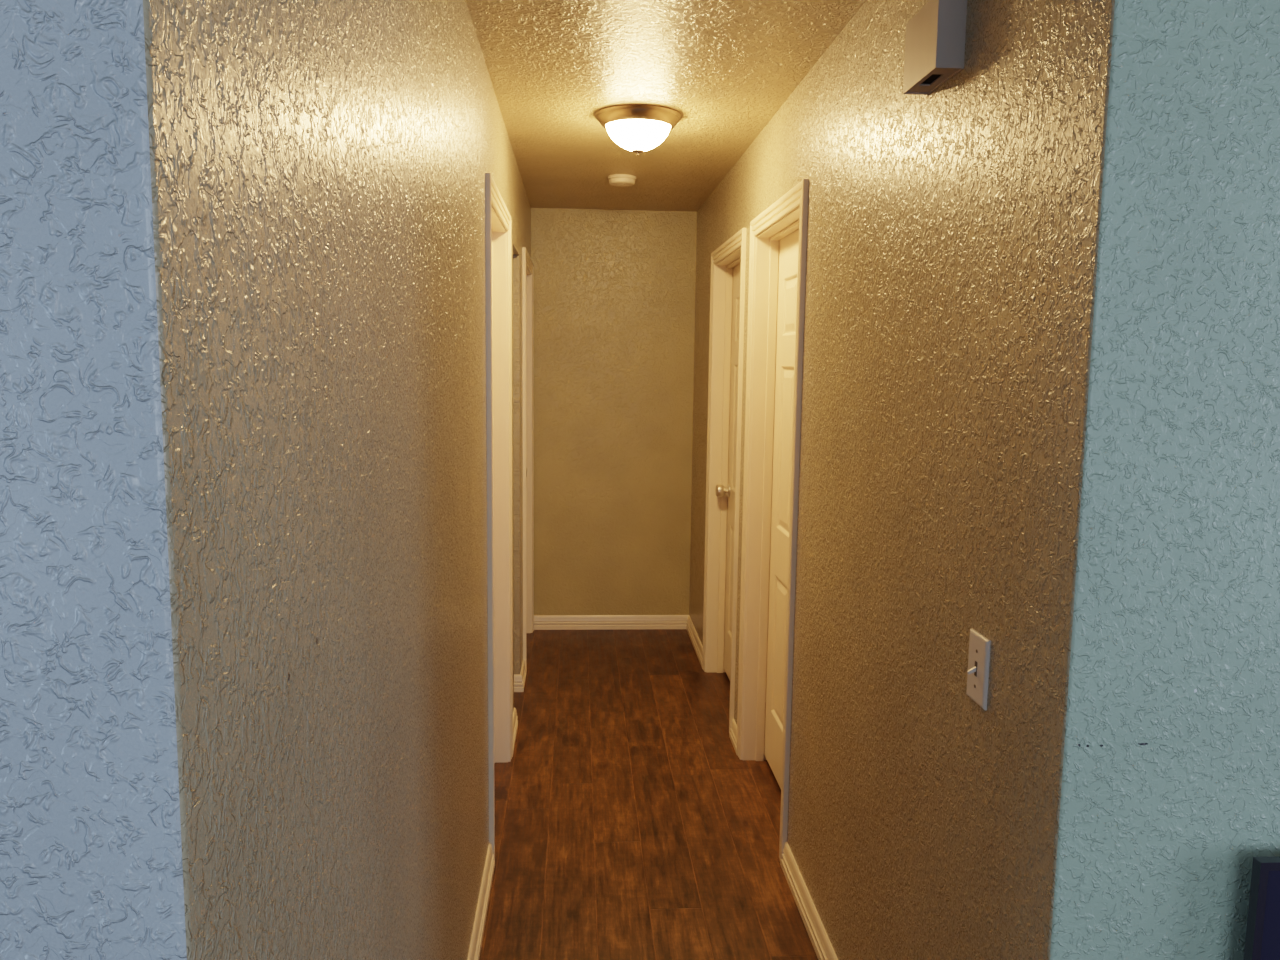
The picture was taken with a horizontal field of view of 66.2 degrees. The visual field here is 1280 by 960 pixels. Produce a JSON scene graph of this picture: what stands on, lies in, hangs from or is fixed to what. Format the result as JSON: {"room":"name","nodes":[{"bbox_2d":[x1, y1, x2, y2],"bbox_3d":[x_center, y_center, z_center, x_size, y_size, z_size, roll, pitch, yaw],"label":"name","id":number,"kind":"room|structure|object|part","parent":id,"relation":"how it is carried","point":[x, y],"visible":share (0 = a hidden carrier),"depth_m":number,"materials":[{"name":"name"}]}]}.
{"room":"home hallway","nodes":[
{"label":"home hallway","id":0,"kind":"room"},
{"bbox_2d":[0,0,186,959],"bbox_3d":[-1.621,0.275,0.663,2.598,2.440,0.115,0,7,-4],"label":"wall","id":1,"kind":"structure","parent":0,"point":[91,868],"depth_m":0.65,"materials":[{"name":"blue paint"}]},
{"bbox_2d":[143,0,530,959],"bbox_3d":[-0.999,-0.021,3.154,1.050,2.440,5.042,0,7,-4],"label":"wall","id":2,"kind":"structure","parent":0,"point":[318,168],"depth_m":1.09,"materials":[{"name":"paint"}]},
{"bbox_2d":[467,659,525,959],"bbox_3d":[-0.905,1.201,2.882,0.916,0.083,4.173,0,7,-4],"label":"baseboard","id":3,"kind":"structure","parent":2,"relation":"attached to","point":[519,679],"depth_m":2.87,"materials":[{"name":"white wood"}]},
{"bbox_2d":[485,173,512,859],"bbox_3d":[-0.540,0.113,3.402,0.136,2.127,0.878,0,7,-4],"label":"door frame","id":4,"kind":"structure","parent":2,"relation":"in","point":[497,215],"depth_m":3.72,"materials":[{"name":"white paint"}]},
{"bbox_2d":[522,247,533,666],"bbox_3d":[-0.657,-0.116,5.264,0.136,2.127,0.838,0,7,-4],"label":"door","id":5,"kind":"structure","parent":2,"relation":"in","point":[527,264],"depth_m":5.58,"materials":[{"name":"white paint"}]},
{"bbox_2d":[531,208,696,614],"bbox_3d":[-0.335,-0.331,5.763,5.800,2.440,0.120,0,7,-4],"label":"wall","id":6,"kind":"structure","parent":0,"point":[614,290],"depth_m":5.70,"materials":[{"name":"beige paint"}]},
{"bbox_2d":[534,615,688,629],"bbox_3d":[-0.168,0.849,5.849,0.926,0.083,0.016,0,7,-4],"label":"baseboard","id":7,"kind":"structure","parent":6,"relation":"attached to","point":[541,622],"depth_m":5.84,"materials":[{"name":"white wood"}]},
{"bbox_2d":[479,629,817,959],"bbox_3d":[-0.076,1.452,1.501,5.800,0.060,9.030,0,7,-4],"label":"floor","id":8,"kind":"structure","parent":0,"point":[630,824],"depth_m":3.43,"materials":[{"name":"laminate"}]},
{"bbox_3d":[1.340,1.313,1.304,1.100,0.300,0.378,0,7,-4],"label":"media console","id":9,"kind":"object","parent":8,"relation":"on","visible":0},
{"bbox_2d":[1243,856,1279,959],"bbox_3d":[1.341,0.840,1.357,0.997,0.627,0.158,0,7,-4],"label":"television","id":10,"kind":"object","parent":9,"relation":"on","point":[1262,940],"visible":1,"depth_m":1.35,"materials":[{"name":"black plastic"}]},
{"bbox_2d":[466,0,865,211],"bbox_3d":[-0.043,-1.039,1.197,5.800,0.080,9.030,0,7,-4],"label":"ceiling","id":11,"kind":"structure","parent":0,"point":[727,66],"depth_m":2.96,"materials":[{"name":"paint"}]},
{"bbox_2d":[608,174,635,186],"bbox_3d":[-0.084,-1.392,4.568,0.134,0.036,0.134,0,7,-4],"label":"smoke detector","id":12,"kind":"object","parent":11,"relation":"attached to","point":[622,180],"visible":1,"depth_m":4.52,"materials":[{"name":"beige plastic"}]},
{"bbox_3d":[-0.084,-1.404,4.567,0.134,0.012,0.134,0,7,-4],"label":"plate","id":13,"kind":"part","parent":12,"relation":"part of","materials":[{"name":"beige plastic"}]},
{"bbox_2d":[595,104,681,154],"bbox_3d":[-0.006,-1.201,3.421,0.303,0.136,0.303,0,7,-4],"label":"ceiling light","id":14,"kind":"object","parent":11,"relation":"attached to","point":[637,128],"visible":1,"depth_m":3.33,"materials":[{"name":"brown metal"}]},
{"bbox_3d":[-0.006,-1.190,3.422,0.224,0.088,0.224,0,7,-4],"label":"lamp shade","id":15,"kind":"part","parent":14,"relation":"part of","materials":[{"name":"white glass"}]},
{"bbox_2d":[689,0,1114,959],"bbox_3d":[0.504,-0.049,3.543,0.115,2.440,4.451,0,7,-4],"label":"wall","id":16,"kind":"structure","parent":0,"point":[953,230],"depth_m":1.85,"materials":[{"name":"paint"}]},
{"bbox_2d":[702,228,745,736],"bbox_3d":[0.435,-0.013,4.535,0.136,2.127,0.944,0,7,-4],"label":"door","id":17,"kind":"structure","parent":16,"relation":"in","point":[728,261],"depth_m":4.87,"materials":[{"name":"white paint"}]},
{"bbox_3d":[0.411,0.053,4.887,0.070,0.066,0.066,0,7,-4],"label":"knob","id":18,"kind":"part","parent":17,"relation":"part of","materials":[{"name":"gold metal"}]},
{"bbox_2d":[686,616,837,959],"bbox_3d":[0.424,1.121,3.678,0.016,0.083,4.425,0,7,-4],"label":"baseboard","id":19,"kind":"structure","parent":16,"relation":"attached to","point":[821,943],"depth_m":2.87,"materials":[{"name":"white wood"}]},
{"bbox_2d":[736,179,808,864],"bbox_3d":[0.503,0.121,3.448,0.136,2.127,0.898,0,7,-4],"label":"door","id":20,"kind":"structure","parent":16,"relation":"in","point":[778,235],"depth_m":3.73,"materials":[{"name":"white paint"}]},
{"bbox_2d":[903,0,966,95],"bbox_3d":[0.537,-0.793,1.792,0.052,0.129,0.175,0,7,-4],"label":"door chime","id":21,"kind":"object","parent":16,"relation":"attached to","point":[935,36],"visible":1,"depth_m":1.74,"materials":[{"name":"white plastic"}]},
{"bbox_3d":[0.560,-0.793,1.793,0.006,0.129,0.175,0,7,-4],"label":"plate","id":22,"kind":"part","parent":21,"relation":"part of","materials":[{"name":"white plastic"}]},
{"bbox_2d":[966,628,990,709],"bbox_3d":[0.555,0.314,1.633,0.020,0.117,0.074,0,7,-4],"label":"light switch","id":23,"kind":"object","parent":16,"relation":"attached to","point":[979,645],"visible":1,"depth_m":1.62,"materials":[{"name":"white plastic"}]},
{"bbox_2d":[1050,0,1279,959],"bbox_3d":[1.709,0.221,1.460,2.256,2.440,0.115,0,7,-4],"label":"wall","id":24,"kind":"structure","parent":0,"point":[1170,790],"depth_m":1.32,"materials":[{"name":"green paint"}]}
]}

